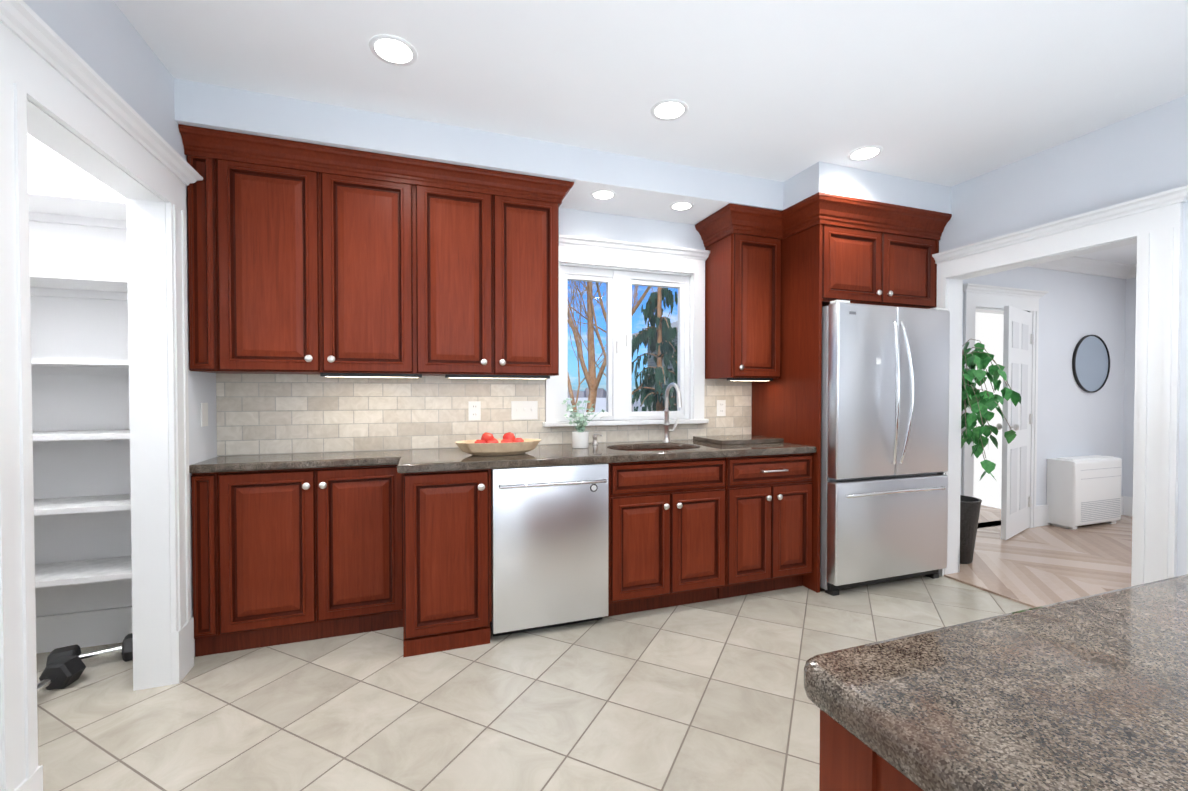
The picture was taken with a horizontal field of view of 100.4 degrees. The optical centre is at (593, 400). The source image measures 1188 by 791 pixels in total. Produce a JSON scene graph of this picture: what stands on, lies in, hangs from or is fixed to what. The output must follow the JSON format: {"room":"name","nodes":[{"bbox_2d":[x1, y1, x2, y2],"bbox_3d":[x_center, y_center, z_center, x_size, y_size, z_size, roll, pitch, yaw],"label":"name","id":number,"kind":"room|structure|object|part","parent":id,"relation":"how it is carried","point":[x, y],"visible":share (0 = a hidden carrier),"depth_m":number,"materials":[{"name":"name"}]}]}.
{"room":"kitchen","nodes":[
{"label":"kitchen","id":0,"kind":"room"},
{"bbox_2d":[23,0,216,656],"bbox_3d":[-1.201,-0.071,0.194,0.120,2.600,5.000,0,1,-19],"label":"wall","id":1,"kind":"structure","parent":0,"point":[104,40],"depth_m":1.86,"materials":[{"name":"paint"}]},
{"bbox_2d":[0,21,193,790],"bbox_3d":[-1.704,0.126,1.684,0.155,2.160,1.088,0,1,-19],"label":"door frame","id":2,"kind":"structure","parent":1,"relation":"attached to","point":[44,102],"depth_m":1.77,"materials":[{"name":"white wood"}]},
{"bbox_2d":[0,0,202,185],"bbox_3d":[-1.626,-0.982,1.694,0.070,0.056,1.186,0,1,-19],"label":"crown molding","id":3,"kind":"structure","parent":1,"relation":"attached to","point":[28,25],"depth_m":1.51,"materials":[{"name":"white wood"}]},
{"bbox_2d":[201,403,207,426],"bbox_3d":[-1.907,0.067,2.423,0.006,0.115,0.070,0,1,-19],"label":"outlet","id":4,"kind":"object","parent":1,"relation":"attached to","point":[204,406],"depth_m":2.42,"materials":[{"name":"white plastic"}]},
{"bbox_2d":[27,133,1003,616],"bbox_3d":[0.525,-0.135,4.339,8.000,2.600,1.700,0,1,-19],"label":"wall","id":5,"kind":"structure","parent":0,"point":[71,328],"depth_m":2.41,"materials":[{"name":"white paint"}]},
{"bbox_2d":[28,188,131,587],"bbox_3d":[-2.479,-0.033,2.238,0.943,1.742,0.299,0,1,-19],"label":"pantry shelving","id":6,"kind":"object","parent":5,"relation":"attached to","point":[59,207],"visible":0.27,"depth_m":2.26,"materials":[{"name":"white wood"}]},
{"bbox_2d":[36,606,132,653],"bbox_3d":[-2.526,1.110,2.389,0.945,0.170,0.018,0,1,-19],"label":"baseboard","id":7,"kind":"structure","parent":5,"relation":"attached to","point":[82,629],"depth_m":2.40,"materials":[{"name":"white wood"}]},
{"bbox_2d":[181,136,417,379],"bbox_3d":[-1.442,-0.655,2.553,0.973,1.025,0.364,0,1,-19],"label":"upper cabinet","id":8,"kind":"object","parent":5,"relation":"attached to","point":[366,328],"depth_m":2.40,"materials":[{"name":"brown wood"}]},
{"bbox_2d":[468,401,480,420],"bbox_3d":[-0.722,0.061,2.996,0.072,0.116,0.007,0,1,-19],"label":"outlet","id":9,"kind":"object","parent":5,"relation":"attached to","point":[474,407],"depth_m":2.99,"materials":[{"name":"white plastic"}]},
{"bbox_2d":[418,168,565,379],"bbox_3d":[-0.614,-0.660,2.840,0.780,1.025,0.364,0,1,-19],"label":"upper cabinet","id":10,"kind":"object","parent":5,"relation":"attached to","point":[488,250],"depth_m":2.69,"materials":[{"name":"brown wood"}]},
{"bbox_3d":[0.202,-1.155,2.916,4.323,0.150,0.742,0,1,-19],"label":"cabinet crown","id":11,"kind":"part","parent":10,"relation":"part of","materials":[{"name":"brown wood"}]},
{"bbox_2d":[511,401,537,419],"bbox_3d":[-0.433,0.059,3.092,0.166,0.116,0.016,0,1,-19],"label":"light switch","id":12,"kind":"object","parent":5,"relation":"attached to","point":[524,410],"depth_m":3.09,"materials":[{"name":"white plastic"}]},
{"bbox_2d":[542,234,709,426],"bbox_3d":[0.228,-0.442,3.347,1.246,1.206,0.170,0,1,-19],"label":"window unit","id":13,"kind":"structure","parent":5,"relation":"in","point":[618,337],"depth_m":3.35,"materials":[{"name":"white wood"}]},
{"bbox_2d":[717,400,725,415],"bbox_3d":[0.917,0.052,3.565,0.072,0.116,0.007,0,1,-19],"label":"outlet","id":14,"kind":"object","parent":5,"relation":"attached to","point":[721,404],"depth_m":3.56,"materials":[{"name":"white plastic"}]},
{"bbox_2d":[703,224,789,379],"bbox_3d":[1.036,-0.638,3.413,0.393,0.965,0.364,0,1,-19],"label":"upper cabinet","id":15,"kind":"object","parent":5,"relation":"attached to","point":[747,266],"depth_m":3.29,"materials":[{"name":"brown wood"}]},
{"bbox_2d":[790,212,941,323],"bbox_3d":[1.766,-0.872,3.491,0.995,0.500,0.689,0,1,-19],"label":"upper cabinet","id":16,"kind":"object","parent":5,"relation":"attached to","point":[872,262],"depth_m":3.17,"materials":[{"name":"brown wood"}]},
{"bbox_2d":[36,575,1031,790],"bbox_3d":[0.371,1.269,0.840,5.400,0.100,5.150,0,1,-19],"label":"floor","id":17,"kind":"structure","parent":0,"point":[710,695],"depth_m":1.94,"materials":[{"name":"beige tile"}]},
{"bbox_2d":[37,633,132,692],"bbox_3d":[-2.180,1.147,2.089,0.341,0.104,0.527,0,1,-19],"label":"dumbbells","id":18,"kind":"object","parent":17,"relation":"on","point":[65,667],"visible":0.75,"depth_m":2.11,"materials":[{"name":"black rubber"}]},
{"bbox_2d":[191,476,397,656],"bbox_3d":[-1.470,0.760,2.567,0.916,0.865,0.359,0,1,-19],"label":"base cabinet","id":19,"kind":"object","parent":17,"relation":"on","point":[275,562],"depth_m":2.42,"materials":[{"name":"brown wood"}]},
{"bbox_2d":[189,440,817,483],"bbox_3d":[-0.294,0.303,2.814,3.306,0.040,0.655,0,1,-19],"label":"countertop","id":20,"kind":"structure","parent":19,"relation":"on","point":[379,461],"depth_m":2.52,"materials":[{"name":"grey stone"}]},
{"bbox_2d":[455,432,540,455],"bbox_3d":[-0.510,0.227,2.661,0.462,0.116,0.246,0,1,-19],"label":"dough bowl","id":21,"kind":"object","parent":20,"relation":"on","point":[489,444],"visible":1,"depth_m":2.59,"materials":[{"name":"brown wood"}]},
{"bbox_2d":[562,398,604,447],"bbox_3d":[-0.080,0.132,2.981,0.254,0.296,0.287,0,1,-19],"label":"potted plant","id":22,"kind":"object","parent":20,"relation":"on","point":[580,437],"visible":1,"depth_m":2.94,"materials":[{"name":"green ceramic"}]},
{"bbox_3d":[-0.082,0.233,2.969,0.100,0.095,0.100,0,1,-19],"label":"pot","id":23,"kind":"part","parent":22,"relation":"part of","materials":[{"name":"white ceramic"}]},
{"bbox_2d":[592,434,602,444],"bbox_3d":[0.018,0.242,3.151,0.061,0.070,0.065,0,1,-19],"label":"soap dispenser","id":24,"kind":"object","parent":20,"relation":"on","point":[594,437],"visible":1,"depth_m":3.15,"materials":[{"name":"silver metal"}]},
{"bbox_2d":[662,383,681,441],"bbox_3d":[0.543,0.078,3.254,0.114,0.396,0.220,0,1,-19],"label":"faucet","id":25,"kind":"object","parent":20,"relation":"on","point":[666,425],"visible":1,"depth_m":3.31,"materials":[{"name":"silver metal"}]},
{"bbox_3d":[0.517,-0.026,3.236,0.030,0.187,0.206,0,1,-19],"label":"spout","id":26,"kind":"part","parent":25,"relation":"part of","materials":[{"name":"silver metal"}]},
{"bbox_2d":[693,434,783,444],"bbox_3d":[0.972,0.261,3.362,0.480,0.027,0.350,0,1,-19],"label":"cutting board","id":27,"kind":"object","parent":20,"relation":"on","point":[735,439],"visible":0.98,"depth_m":3.27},
{"bbox_2d":[398,464,497,657],"bbox_3d":[-0.791,0.758,2.644,0.408,0.865,0.659,0,1,-19],"label":"base cabinet","id":28,"kind":"object","parent":17,"relation":"on","point":[445,594],"depth_m":2.36,"materials":[{"name":"brown wood"}]},
{"bbox_2d":[491,463,607,635],"bbox_3d":[-0.302,0.759,2.796,0.609,0.861,0.659,0,1,-19],"label":"dishwasher","id":29,"kind":"object","parent":17,"relation":"on","point":[549,546],"visible":0.83,"depth_m":2.52,"materials":[{"name":"silver metal"}]},
{"bbox_3d":[-0.201,0.418,2.501,0.558,0.018,0.047,0,1,-19],"label":"handle","id":30,"kind":"part","parent":29,"relation":"part of","materials":[{"name":"silver metal"}]},
{"bbox_2d":[574,456,733,616],"bbox_3d":[0.330,0.752,3.033,0.732,0.865,0.659,0,1,-19],"label":"base cabinet","id":31,"kind":"object","parent":17,"relation":"on","point":[671,518],"depth_m":2.76,"materials":[{"name":"brown wood"}]},
{"bbox_2d":[734,452,820,596],"bbox_3d":[0.971,0.749,3.256,0.626,0.865,0.659,0,1,-19],"label":"base cabinet","id":32,"kind":"object","parent":17,"relation":"on","point":[777,495],"depth_m":2.99,"materials":[{"name":"brown wood"}]},
{"bbox_2d":[819,722,907,790],"bbox_3d":[1.505,0.795,0.147,2.047,0.870,1.651,0,1,-19],"label":"kitchen island","id":33,"kind":"object","parent":17,"relation":"on","point":[841,769],"depth_m":0.55,"materials":[{"name":"wood"}]},
{"bbox_2d":[804,576,1187,790],"bbox_3d":[1.509,0.337,0.138,2.100,0.045,1.704,0,1,-19],"label":"island countertop","id":34,"kind":"structure","parent":33,"relation":"on","point":[1087,693],"depth_m":0.52,"materials":[{"name":"grey stone"}]},
{"bbox_2d":[1180,574,1187,593],"bbox_3d":[1.366,0.281,0.586,0.677,0.060,0.649,0,1,-19],"label":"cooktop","id":35,"kind":"object","parent":34,"relation":"in","point":[1184,578],"depth_m":0.82,"materials":[{"name":"silver metal"}]},
{"bbox_2d":[820,300,949,595],"bbox_3d":[1.783,0.285,3.412,0.940,1.790,0.808,0,1,-19],"label":"refrigerator","id":36,"kind":"object","parent":17,"relation":"on","point":[884,429],"visible":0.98,"depth_m":3.06,"materials":[{"name":"grey metal"}]},
{"bbox_2d":[944,572,1051,607],"bbox_3d":[2.573,1.181,2.913,0.140,0.012,0.935,0,1,-19],"label":"threshold","id":37,"kind":"object","parent":17,"relation":"on","point":[1015,596],"depth_m":3.07,"materials":[{"name":"brown wood"}]},
{"bbox_2d":[174,78,950,224],"bbox_3d":[0.202,-1.323,2.919,4.330,0.180,0.735,0,1,-19],"label":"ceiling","id":38,"kind":"structure","parent":0,"point":[205,105],"depth_m":2.62,"materials":[{"name":"paint"}]},
{"bbox_2d":[559,180,729,224],"bbox_3d":[0.305,-1.235,3.118,1.000,0.002,0.428,0,1,-19],"label":"ceiling soffit","id":39,"kind":"structure","parent":38,"relation":"attached to","point":[639,203],"depth_m":3.09,"materials":[{"name":"paint"}]},
{"bbox_2d":[591,189,615,199],"bbox_3d":[0.057,-1.230,2.958,0.155,0.005,0.155,0,1,-25],"label":"recessed light","id":40,"kind":"object","parent":39,"relation":"in","point":[603,194],"depth_m":2.95,"materials":[{"name":"white plastic"}]},
{"bbox_2d":[669,201,693,210],"bbox_3d":[0.556,-1.233,3.136,0.155,0.005,0.155,0,1,-25],"label":"recessed light","id":41,"kind":"object","parent":39,"relation":"in","point":[677,206],"depth_m":3.14,"materials":[{"name":"white plastic"}]},
{"bbox_2d":[113,0,1187,186],"bbox_3d":[0.428,-1.441,0.818,5.520,0.120,5.150,0,1,-19],"label":"ceiling","id":42,"kind":"structure","parent":0,"point":[950,93],"depth_m":2.09,"materials":[{"name":"paint"}]},
{"bbox_2d":[369,34,417,65],"bbox_3d":[-0.799,-1.395,1.975,0.179,0.005,0.179,0,1,-25],"label":"recessed light","id":43,"kind":"object","parent":42,"relation":"in","point":[392,49],"depth_m":1.97,"materials":[{"name":"white plastic"}]},
{"bbox_2d":[651,99,687,120],"bbox_3d":[0.364,-1.401,2.390,0.179,0.005,0.179,0,1,-25],"label":"recessed light","id":44,"kind":"object","parent":42,"relation":"in","point":[667,109],"depth_m":2.38,"materials":[{"name":"white plastic"}]},
{"bbox_2d":[847,145,882,160],"bbox_3d":[1.543,-1.408,2.820,0.179,0.005,0.179,0,1,-25],"label":"recessed light","id":45,"kind":"object","parent":42,"relation":"in","point":[862,153],"depth_m":2.82,"materials":[{"name":"white plastic"}]},
{"bbox_2d":[978,505,1000,527],"bbox_3d":[3.356,1.200,5.353,2.000,0.100,1.680,0,1,-19],"label":"floor","id":46,"kind":"structure","parent":0,"point":[987,514],"depth_m":4.99,"materials":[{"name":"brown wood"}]},
{"bbox_2d":[960,266,1125,505],"bbox_3d":[3.859,-0.088,4.555,3.400,2.500,0.120,0,1,-19],"label":"wall","id":47,"kind":"structure","parent":0,"point":[1074,419],"depth_m":4.73,"materials":[{"name":"paint"}]},
{"bbox_2d":[961,291,1038,527],"bbox_3d":[3.599,0.114,4.454,0.950,2.100,0.150,0,1,-19],"label":"door frame","id":48,"kind":"structure","parent":47,"relation":"attached to","point":[974,302],"depth_m":4.39,"materials":[{"name":"white wood"}]},
{"bbox_2d":[963,283,1048,297],"bbox_3d":[3.626,-0.963,4.360,1.056,0.056,0.070,0,1,-19],"label":"crown molding","id":49,"kind":"structure","parent":47,"relation":"attached to","point":[980,288],"depth_m":4.33,"materials":[{"name":"white wood"}]},
{"bbox_2d":[996,306,1033,539],"bbox_3d":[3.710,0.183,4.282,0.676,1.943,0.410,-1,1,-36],"label":"door leaf","id":50,"kind":"structure","parent":47,"relation":"in","point":[1013,524],"depth_m":4.20,"materials":[{"name":"white wood"}]},
{"bbox_3d":[3.712,0.181,4.283,0.629,1.560,0.236,0,1,-19],"label":"interior door hardware","id":51,"kind":"part","parent":50,"relation":"part of","materials":[{"name":"white wood"}]},
{"bbox_2d":[1010,321,1028,513],"bbox_3d":[3.665,0.141,4.295,0.450,1.620,0.045,-1,1,-36],"label":"panels","id":52,"kind":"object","parent":50,"relation":"attached to","point":[1014,420],"depth_m":4.25,"materials":[{"name":"white wood"}]},
{"bbox_2d":[1036,496,1123,526],"bbox_3d":[4.701,1.064,4.791,1.345,0.190,0.018,0,1,-19],"label":"baseboard","id":53,"kind":"structure","parent":47,"relation":"attached to","point":[1042,511],"depth_m":4.60,"materials":[{"name":"white wood"}]},
{"bbox_2d":[1027,256,1133,278],"bbox_3d":[3.789,-1.278,4.401,3.180,0.115,0.090,0,1,-19],"label":"crown molding","id":54,"kind":"structure","parent":47,"relation":"attached to","point":[1075,264],"depth_m":4.74,"materials":[{"name":"white"}]},
{"bbox_2d":[1072,335,1109,391],"bbox_3d":[4.837,-0.362,4.813,0.560,0.560,0.022,0,1,-19],"label":"round mirror","id":55,"kind":"object","parent":47,"relation":"attached to","point":[1091,363],"visible":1,"depth_m":4.81,"materials":[{"name":"clear glass"}]},
{"bbox_2d":[960,515,1131,603],"bbox_3d":[4.584,1.247,2.302,3.520,0.100,5.150,0,1,-19],"label":"floor","id":56,"kind":"structure","parent":0,"point":[1052,564],"depth_m":3.65,"materials":[{"name":"beige wood"}]},
{"bbox_2d":[960,339,1020,563],"bbox_3d":[2.683,0.361,3.649,0.479,1.629,0.708,0,1,-19],"label":"floor plant","id":57,"kind":"object","parent":56,"relation":"on","point":[977,402],"visible":0.42,"depth_m":3.50,"materials":[{"name":"green plant"}]},
{"bbox_3d":[2.675,0.945,3.651,0.290,0.460,0.290,0,1,-19],"label":"pot","id":58,"kind":"part","parent":57,"relation":"part of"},
{"bbox_2d":[1047,455,1121,528],"bbox_3d":[4.614,0.845,4.651,0.720,0.632,0.215,0,1,-19],"label":"heater","id":59,"kind":"object","parent":56,"relation":"on","point":[1083,490],"visible":1,"depth_m":4.54,"materials":[{"name":"white plastic"}]},
{"bbox_2d":[1081,467,1120,521],"bbox_3d":[4.672,0.858,4.559,0.610,0.469,0.004,0,1,-19],"label":"grille","id":60,"kind":"object","parent":59,"relation":"attached to","point":[1100,486],"depth_m":4.56,"materials":[{"name":"grey plastic"}]},
{"bbox_2d":[939,95,1187,576],"bbox_3d":[2.978,-0.095,1.724,0.120,2.600,5.150,0,1,-19],"label":"wall","id":61,"kind":"structure","parent":0,"point":[1141,155],"depth_m":2.57,"materials":[{"name":"paint"}]},
{"bbox_2d":[936,202,1182,585],"bbox_3d":[2.570,0.133,2.896,0.170,2.110,1.225,0,1,-19],"label":"door frame","id":62,"kind":"structure","parent":61,"relation":"attached to","point":[1156,235],"depth_m":2.39,"materials":[{"name":"white wood"}]},
{"bbox_2d":[932,185,1187,263],"bbox_3d":[2.483,-0.950,2.849,0.070,0.056,1.331,0,1,-19],"label":"crown molding","id":63,"kind":"structure","parent":61,"relation":"attached to","point":[1158,200],"depth_m":2.63,"materials":[{"name":"white wood"}]},
{"bbox_2d":[1076,243,1136,264],"bbox_3d":[4.641,-1.363,2.282,3.400,0.120,5.150,0,1,-19],"label":"ceiling","id":64,"kind":"structure","parent":0,"point":[1126,254],"depth_m":4.56,"materials":[{"name":"paint"}]},
{"bbox_2d":[1122,278,1135,496],"bbox_3d":[6.231,-0.060,2.722,0.120,2.500,4.900,0,1,-19],"label":"wall","id":65,"kind":"structure","parent":0,"point":[1129,383],"depth_m":4.98,"materials":[{"name":"paint"}]},
{"bbox_2d":[1124,496,1132,515],"bbox_3d":[6.166,1.095,2.716,0.018,0.190,4.900,0,1,-19],"label":"baseboard","id":66,"kind":"structure","parent":65,"relation":"attached to","point":[1128,501],"depth_m":4.98,"materials":[{"name":"white wood"}]},
{"bbox_2d":[1125,264,1136,278],"bbox_3d":[6.132,-1.252,2.669,0.090,0.115,4.900,0,1,-19],"label":"crown molding","id":67,"kind":"structure","parent":65,"relation":"attached to","point":[1135,265],"depth_m":4.90,"materials":[{"name":"white"}]},
{"label":"outside","id":68,"kind":"structure","parent":0,"visible":0},
{"bbox_3d":[-9.559,3.200,74.307,150.000,0.200,139.600,0,1,-19],"label":"ground","id":69,"kind":"structure","parent":68,"visible":0},
{"bbox_2d":[568,388,640,411],"bbox_3d":[12.724,4.303,81.933,157.092,13.361,5.788,0,1,-19],"label":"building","id":70,"kind":"structure","parent":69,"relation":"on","point":[600,392],"depth_m":77.53,"materials":[{"name":"white"}]},
{"bbox_2d":[568,280,652,411],"bbox_3d":[0.635,-7.126,19.820,13.292,22.152,12.204,0,1,-19],"label":"bare tree","id":71,"kind":"object","parent":69,"relation":"on","point":[590,375],"depth_m":19.55,"materials":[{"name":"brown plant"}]},
{"bbox_2d":[568,280,677,394],"bbox_3d":[2.500,-4.998,22.250,14.421,17.812,12.924,0,1,-19],"label":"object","id":72,"kind":"object","parent":69,"relation":"on","point":[601,301],"depth_m":22.36,"materials":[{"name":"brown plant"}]},
{"bbox_2d":[632,287,677,411],"bbox_3d":[2.320,-1.879,15.113,3.501,10.355,3.157,0,1,-19],"label":"evergreen tree","id":73,"kind":"object","parent":69,"relation":"on","point":[668,335],"depth_m":14.93,"materials":[{"name":"green plant"}]},
{"bbox_2d":[647,331,677,410],"bbox_3d":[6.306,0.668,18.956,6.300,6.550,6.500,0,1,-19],"label":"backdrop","id":74,"kind":"object","parent":69,"relation":"on","point":[654,363],"depth_m":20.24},
{"bbox_2d":[632,321,677,338],"bbox_3d":[6.306,-2.722,18.904,7.300,0.230,7.500,0,1,-19],"label":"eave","id":75,"kind":"object","parent":74,"relation":"on","point":[674,324],"depth_m":17.73,"materials":[{"name":"white"}]},
{"bbox_2d":[647,332,677,410],"bbox_3d":[6.300,0.692,18.944,6.320,6.502,6.520,0,1,-19],"label":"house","id":76,"kind":"structure","parent":74,"relation":"attached to","point":[656,364],"depth_m":20.25,"materials":[{"name":"grey"}]},
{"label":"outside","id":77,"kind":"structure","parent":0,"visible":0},
{"bbox_2d":[568,398,605,411],"bbox_3d":[-1.202,0.638,68.488,6.000,2.100,4.000,0,1,-19],"label":"building","id":78,"kind":"structure","parent":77,"point":[598,404],"materials":[{"name":"white"}]},
{"bbox_2d":[633,399,643,410],"bbox_3d":[9.951,0.697,74.479,7.000,1.800,4.000,0,1,-19],"label":"building","id":79,"kind":"structure","parent":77,"point":[638,403],"materials":[{"name":"white"}]}
]}

